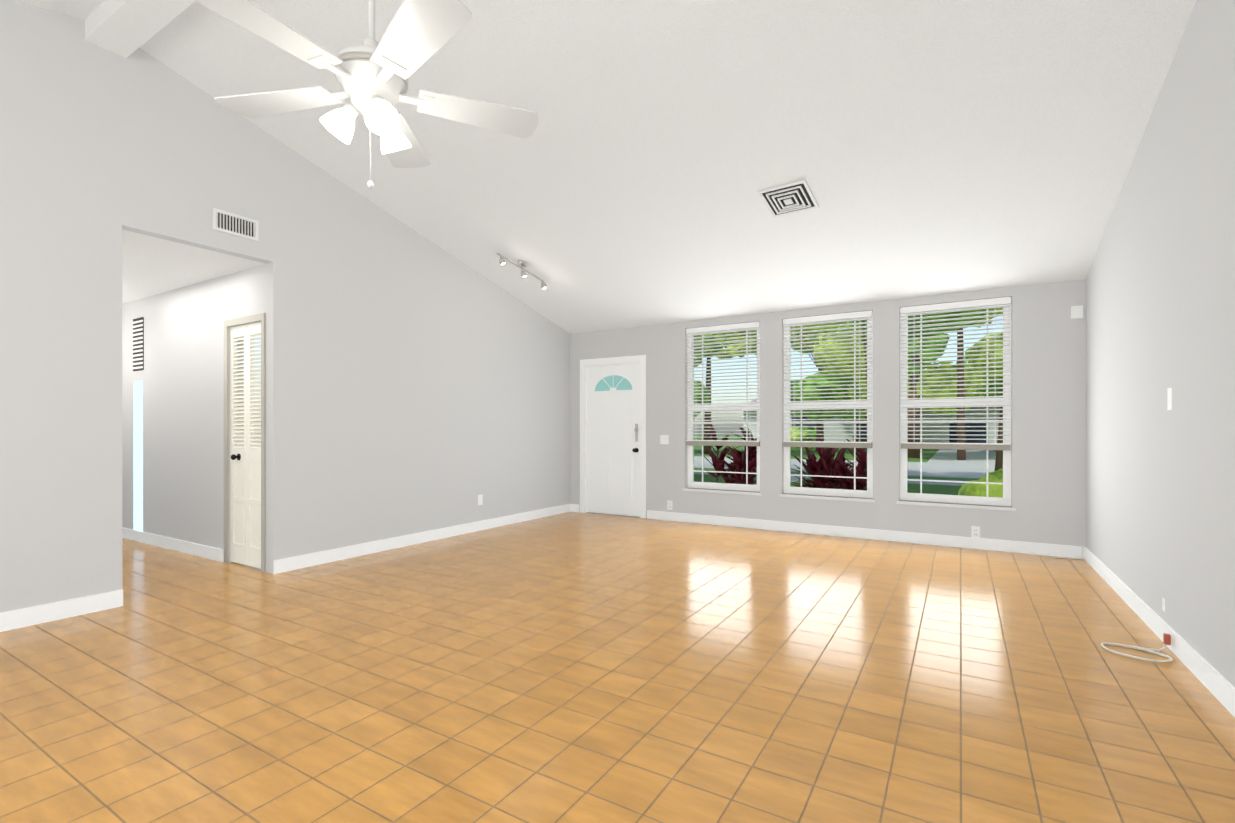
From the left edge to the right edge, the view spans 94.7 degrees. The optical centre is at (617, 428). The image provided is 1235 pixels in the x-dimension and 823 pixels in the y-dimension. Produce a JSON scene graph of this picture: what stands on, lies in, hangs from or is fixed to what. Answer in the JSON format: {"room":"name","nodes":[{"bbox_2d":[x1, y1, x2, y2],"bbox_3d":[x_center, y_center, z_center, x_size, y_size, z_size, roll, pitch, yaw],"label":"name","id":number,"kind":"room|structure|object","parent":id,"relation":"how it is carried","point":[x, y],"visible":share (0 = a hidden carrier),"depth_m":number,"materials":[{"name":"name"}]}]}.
{"room":"empty living room","nodes":[
{"label":"empty living room","id":0,"kind":"room"},
{"bbox_2d":[122,229,265,303],"bbox_3d":[-4.686,-1.358,5.102,3.900,0.100,1.175,0,0,31],"label":"ceiling","id":1,"kind":"structure","parent":0,"point":[151,266],"depth_m":4.54,"materials":[{"name":"white paint"}]},
{"bbox_2d":[122,264,266,571],"bbox_3d":[-4.465,-0.088,5.586,4.020,2.440,0.120,0,0,31],"label":"wall","id":2,"kind":"structure","parent":0,"point":[181,375],"depth_m":5.14,"materials":[{"name":"grey paint"}]},
{"bbox_2d":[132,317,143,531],"bbox_3d":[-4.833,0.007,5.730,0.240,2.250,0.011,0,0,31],"label":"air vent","id":3,"kind":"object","parent":2,"relation":"in","point":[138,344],"visible":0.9,"depth_m":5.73,"materials":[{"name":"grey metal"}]},
{"bbox_2d":[122,527,223,561],"bbox_3d":[-4.734,1.080,5.671,3.230,0.105,0.012,0,0,31],"label":"baseboard","id":4,"kind":"structure","parent":2,"relation":"attached to","point":[204,551],"depth_m":5.29,"materials":[{"name":"white wood"}]},
{"bbox_2d":[224,313,265,571],"bbox_3d":[-3.059,0.107,4.664,0.638,2.050,0.095,0,0,31],"label":"closet door","id":5,"kind":"structure","parent":2,"relation":"in","point":[248,500],"depth_m":4.68,"materials":[{"name":"white wood"}]},
{"bbox_2d":[0,0,569,612],"bbox_3d":[-3.257,-0.875,3.600,0.100,4.017,10.316,0,0,31],"label":"wall","id":6,"kind":"structure","parent":0,"point":[416,382],"depth_m":4.35,"materials":[{"name":"grey paint"}]},
{"bbox_2d":[0,589,122,631],"bbox_3d":[-4.467,1.081,1.499,0.022,0.105,5.008,0,0,31],"label":"baseboard","id":7,"kind":"structure","parent":6,"relation":"attached to","point":[19,618],"depth_m":3.38,"materials":[{"name":"white wood"}]},
{"bbox_2d":[212,208,258,240],"bbox_3d":[-2.823,-1.510,4.208,0.012,0.155,0.310,0,0,31],"label":"air vent","id":8,"kind":"object","parent":6,"relation":"in","point":[234,224],"visible":1,"depth_m":4.20,"materials":[{"name":"white metal"}]},
{"bbox_2d":[273,504,571,573],"bbox_3d":[-1.665,1.079,6.128,0.012,0.105,3.943,0,0,31],"label":"baseboard","id":9,"kind":"structure","parent":6,"relation":"attached to","point":[317,558],"depth_m":5.46,"materials":[{"name":"white wood"}]},
{"bbox_2d":[478,494,482,504],"bbox_3d":[-1.538,0.792,6.358,0.008,0.115,0.070,0,0,31],"label":"electrical outlet","id":10,"kind":"object","parent":6,"relation":"attached to","point":[480,499],"visible":1,"depth_m":6.36,"materials":[{"name":"white plastic"}]},
{"bbox_2d":[15,0,1196,333],"bbox_3d":[-0.804,-1.970,2.118,5.832,1.426,10.316,0,0,31],"label":"ceiling","id":11,"kind":"structure","parent":0,"point":[937,146],"depth_m":3.82,"materials":[{"name":"white paint"}]},
{"bbox_2d":[85,0,194,57],"bbox_3d":[-0.847,-2.470,2.143,5.532,0.167,0.200,0,0,31],"label":"ridge beam","id":12,"kind":"structure","parent":11,"relation":"attached to","point":[125,28],"depth_m":3.35,"materials":[{"name":"white paint"}]},
{"bbox_2d":[194,0,538,188],"bbox_3d":[-0.973,-1.658,2.171,1.278,1.458,1.237,0,0,31],"label":"ceiling fan","id":13,"kind":"object","parent":11,"relation":"hanging from","point":[371,74],"visible":1,"depth_m":2.13,"materials":[{"name":"white"}]},
{"bbox_2d":[497,253,547,289],"bbox_3d":[-0.981,-1.640,5.949,0.171,0.264,0.643,0,0,31],"label":"track spotlight","id":14,"kind":"object","parent":11,"relation":"attached to","point":[521,265],"visible":1,"depth_m":5.93,"materials":[{"name":"silver metal"}]},
{"bbox_2d":[758,180,818,216],"bbox_3d":[1.323,-1.774,4.394,0.360,0.096,0.352,0,0,35],"label":"ceiling vent","id":15,"kind":"object","parent":11,"relation":"in","point":[790,198],"visible":0.98,"depth_m":4.37,"materials":[{"name":"white metal"}]},
{"bbox_2d":[0,511,1234,822],"bbox_3d":[-2.473,1.183,3.127,9.732,0.100,10.316,0,0,31],"label":"floor","id":16,"kind":"structure","parent":0,"point":[578,667],"depth_m":2.45,"materials":[{"name":"tile"}]},
{"bbox_2d":[1054,545,1082,558],"bbox_3d":[3.943,1.071,4.974,0.210,0.120,0.087,0,0,31],"label":"cord","id":17,"kind":"object","parent":16,"relation":"on","point":[1072,558],"visible":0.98,"depth_m":4.95,"materials":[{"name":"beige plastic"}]},
{"bbox_2d":[1101,642,1172,661],"bbox_3d":[2.630,1.107,2.877,0.276,0.050,0.242,0,0,31],"label":"coil","id":18,"kind":"object","parent":16,"relation":"on","point":[1153,651],"visible":0.98,"depth_m":2.87,"materials":[{"name":"beige"}]},
{"bbox_2d":[570,279,1085,546],"bbox_3d":[1.768,-0.238,6.474,5.932,2.740,0.200,0,0,31],"label":"wall","id":19,"kind":"structure","parent":0,"point":[1048,418],"depth_m":5.75,"materials":[{"name":"grey paint"}]},
{"bbox_2d":[580,355,645,517],"bbox_3d":[-0.034,0.096,7.524,1.010,2.070,0.225,0,0,31],"label":"front door","id":20,"kind":"structure","parent":19,"relation":"in","point":[612,435],"depth_m":7.49,"materials":[{"name":"white wood"}]},
{"bbox_2d":[660,435,668,443],"bbox_3d":[0.581,0.132,7.064,0.115,0.115,0.016,0,0,31],"label":"light switch","id":21,"kind":"object","parent":19,"relation":"attached to","point":[664,439],"visible":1,"depth_m":7.06,"materials":[{"name":"white plastic"}]},
{"bbox_2d":[667,500,672,509],"bbox_3d":[0.647,0.942,7.029,0.070,0.115,0.008,0,0,31],"label":"electrical outlet","id":22,"kind":"object","parent":19,"relation":"attached to","point":[669,505],"visible":1,"depth_m":7.03,"materials":[{"name":"white plastic"}]},
{"bbox_2d":[682,328,761,495],"bbox_3d":[1.249,-0.237,6.738,0.980,1.978,0.155,0,0,31],"label":"window","id":23,"kind":"structure","parent":19,"relation":"in","point":[731,488],"depth_m":6.77,"materials":[{"name":"white"}]},
{"bbox_2d":[686,322,759,445],"bbox_3d":[1.236,-0.513,6.716,0.906,1.419,0.060,0,0,31],"label":"window blind","id":24,"kind":"object","parent":23,"relation":"attached to","point":[722,328],"visible":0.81,"depth_m":6.70,"materials":[{"name":"white plastic"}]},
{"bbox_2d":[779,311,874,502],"bbox_3d":[2.255,-0.237,6.130,0.980,1.978,0.155,0,0,31],"label":"window","id":25,"kind":"structure","parent":19,"relation":"in","point":[801,491],"depth_m":6.11,"materials":[{"name":"white"}]},
{"bbox_2d":[783,310,871,447],"bbox_3d":[2.241,-0.513,6.108,0.906,1.419,0.060,0,0,31],"label":"window blind","id":26,"kind":"object","parent":25,"relation":"attached to","point":[832,318],"visible":1,"depth_m":6.09,"materials":[{"name":"white plastic"}]},
{"bbox_2d":[647,510,1079,557],"bbox_3d":[2.220,1.079,6.077,4.305,0.105,0.012,0,0,31],"label":"baseboard","id":27,"kind":"structure","parent":19,"relation":"attached to","point":[1069,551],"depth_m":5.78,"materials":[{"name":"white wood"}]},
{"bbox_2d":[896,303,1015,510],"bbox_3d":[3.263,-0.237,5.521,0.985,1.978,0.155,0,0,31],"label":"window","id":28,"kind":"structure","parent":19,"relation":"in","point":[971,501],"depth_m":5.51,"materials":[{"name":"white"}]},
{"bbox_2d":[901,297,1010,449],"bbox_3d":[3.249,-0.512,5.499,0.911,1.419,0.060,0,0,31],"label":"window blind","id":29,"kind":"object","parent":28,"relation":"attached to","point":[960,306],"visible":1,"depth_m":5.48,"materials":[{"name":"white plastic"}]},
{"bbox_2d":[971,526,979,537],"bbox_3d":[3.387,0.977,5.374,0.070,0.115,0.008,0,0,31],"label":"electrical outlet","id":30,"kind":"object","parent":19,"relation":"attached to","point":[975,531],"visible":1,"depth_m":5.37,"materials":[{"name":"white plastic"}]},
{"bbox_2d":[1071,305,1082,318],"bbox_3d":[4.023,-1.023,4.977,0.080,0.110,0.030,0,0,31],"label":"box","id":31,"kind":"object","parent":19,"relation":"attached to","point":[1076,312],"visible":0.93,"depth_m":4.97,"materials":[{"name":"white plastic"}]},
{"bbox_2d":[1086,0,1234,686],"bbox_3d":[1.606,-0.875,0.662,0.200,4.017,10.316,0,0,31],"label":"wall","id":32,"kind":"structure","parent":0,"point":[1160,477],"depth_m":2.87,"materials":[{"name":"grey paint"}]},
{"bbox_2d":[1080,546,1234,716],"bbox_3d":[1.516,1.081,0.718,0.012,0.105,9.916,0,0,31],"label":"baseboard","id":33,"kind":"structure","parent":32,"relation":"attached to","point":[1210,678],"depth_m":2.85,"materials":[{"name":"white wood"}]},
{"bbox_2d":[1163,628,1171,647],"bbox_3d":[2.828,1.073,2.923,0.038,0.085,0.082,0,0,31],"label":"electrical outlet","id":34,"kind":"object","parent":33,"relation":"attached to","point":[1167,639],"visible":0.67,"depth_m":2.90,"materials":[{"name":"red plastic"}]},
{"bbox_2d":[1162,597,1164,611],"bbox_3d":[2.939,0.943,3.047,0.016,0.070,0.045,0,0,31],"label":"outlet","id":35,"kind":"object","parent":32,"relation":"attached to","point":[1163,604],"visible":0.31,"depth_m":3.05,"materials":[{"name":"white plastic"}]},
{"bbox_2d":[1167,388,1171,409],"bbox_3d":[2.887,-0.157,2.961,0.016,0.115,0.070,0,0,31],"label":"light switch","id":36,"kind":"object","parent":32,"relation":"attached to","point":[1169,398],"visible":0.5,"depth_m":2.97,"materials":[{"name":"white plastic"}]},
{"label":"outside","id":37,"kind":"structure","parent":0,"visible":0},
{"bbox_2d":[694,435,995,494],"bbox_3d":[25.250,1.354,50.704,140.000,0.225,99.800,0,0,31],"label":"ground","id":38,"kind":"structure","parent":37,"point":[956,469],"depth_m":19.08,"materials":[{"name":"grey concrete"}]},
{"bbox_2d":[694,332,756,453],"bbox_3d":[4.060,-3.443,29.675,8.517,9.732,8.113,0,0,31],"label":"tree","id":39,"kind":"object","parent":38,"relation":"on","point":[705,425],"depth_m":27.90,"materials":[{"name":"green plant"}]},
{"bbox_2d":[697,424,756,484],"bbox_3d":[1.560,0.609,7.430,1.125,1.386,1.119,0,0,31],"label":"ti plant","id":40,"kind":"object","parent":38,"relation":"on","point":[719,462],"depth_m":7.37,"materials":[{"name":"brown plant"}]},
{"bbox_2d":[737,320,866,382],"bbox_3d":[4.285,-2.125,9.875,5.756,6.836,5.319,0,0,31],"label":"tree","id":41,"kind":"object","parent":38,"relation":"on","point":[812,326],"depth_m":10.68,"materials":[{"name":"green plant"}]},
{"bbox_2d":[791,425,816,448],"bbox_3d":[11.857,0.644,37.431,3.342,1.786,2.621,0,0,31],"label":"hedge","id":42,"kind":"object","parent":38,"relation":"on","point":[803,432],"depth_m":36.62,"materials":[{"name":"green plant"}]},
{"bbox_2d":[791,435,853,487],"bbox_3d":[2.687,0.691,7.434,0.846,1.221,1.038,0,0,31],"label":"ti plant","id":43,"kind":"object","parent":38,"relation":"on","point":[811,463],"depth_m":7.33,"materials":[{"name":"brown plant"}]},
{"bbox_2d":[791,321,866,451],"bbox_3d":[11.587,-2.885,31.503,5.159,8.653,7.705,0,0,31],"label":"tree","id":44,"kind":"object","parent":38,"relation":"on","point":[825,395],"depth_m":30.23,"materials":[{"name":"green plant"}]},
{"bbox_2d":[807,436,866,489],"bbox_3d":[2.796,0.639,6.837,1.028,1.327,0.982,0,0,31],"label":"ti plant","id":45,"kind":"object","parent":38,"relation":"on","point":[842,466],"depth_m":6.80,"materials":[{"name":"brown plant"}]},
{"bbox_2d":[744,397,1000,442],"bbox_3d":[20.796,-0.670,40.426,22.000,3.820,11.200,0,0,31],"label":"house","id":46,"kind":"structure","parent":38,"relation":"on","point":[754,427],"depth_m":35.24,"materials":[{"name":"grey"}]},
{"bbox_2d":[840,322,935,420],"bbox_3d":[15.545,-4.002,33.945,9.297,10.700,6.547,0,0,31],"label":"tree","id":47,"kind":"object","parent":38,"relation":"on","point":[852,417],"depth_m":33.77,"materials":[{"name":"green plant"}]},
{"bbox_2d":[813,325,985,457],"bbox_3d":[12.146,-3.344,24.893,7.840,9.658,8.033,0,0,31],"label":"tree","id":48,"kind":"object","parent":38,"relation":"on","point":[912,452],"depth_m":25.04,"materials":[{"name":"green plant"}]},
{"bbox_2d":[850,307,1002,470],"bbox_3d":[6.860,-2.432,10.752,6.664,7.539,6.987,0,0,31],"label":"tree","id":49,"kind":"object","parent":38,"relation":"on","point":[999,460],"depth_m":11.08,"materials":[{"name":"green plant"}]},
{"bbox_2d":[908,308,1002,459],"bbox_3d":[13.090,-3.757,22.919,7.215,10.367,5.835,0,0,31],"label":"tree","id":50,"kind":"object","parent":38,"relation":"on","point":[961,455],"depth_m":22.19,"materials":[{"name":"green plant"}]},
{"bbox_2d":[955,333,1002,397],"bbox_3d":[19.904,-4.390,27.703,7.304,11.640,7.168,0,0,31],"label":"tree","id":51,"kind":"object","parent":38,"relation":"on","point":[984,369],"depth_m":26.88,"materials":[{"name":"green plant"}]},
{"bbox_2d":[958,468,1002,496],"bbox_3d":[5.228,0.895,6.945,1.845,1.104,1.519,0,0,31],"label":"bush","id":52,"kind":"object","parent":38,"relation":"on","point":[970,489],"depth_m":6.93,"materials":[{"name":"green plant"}]}
]}

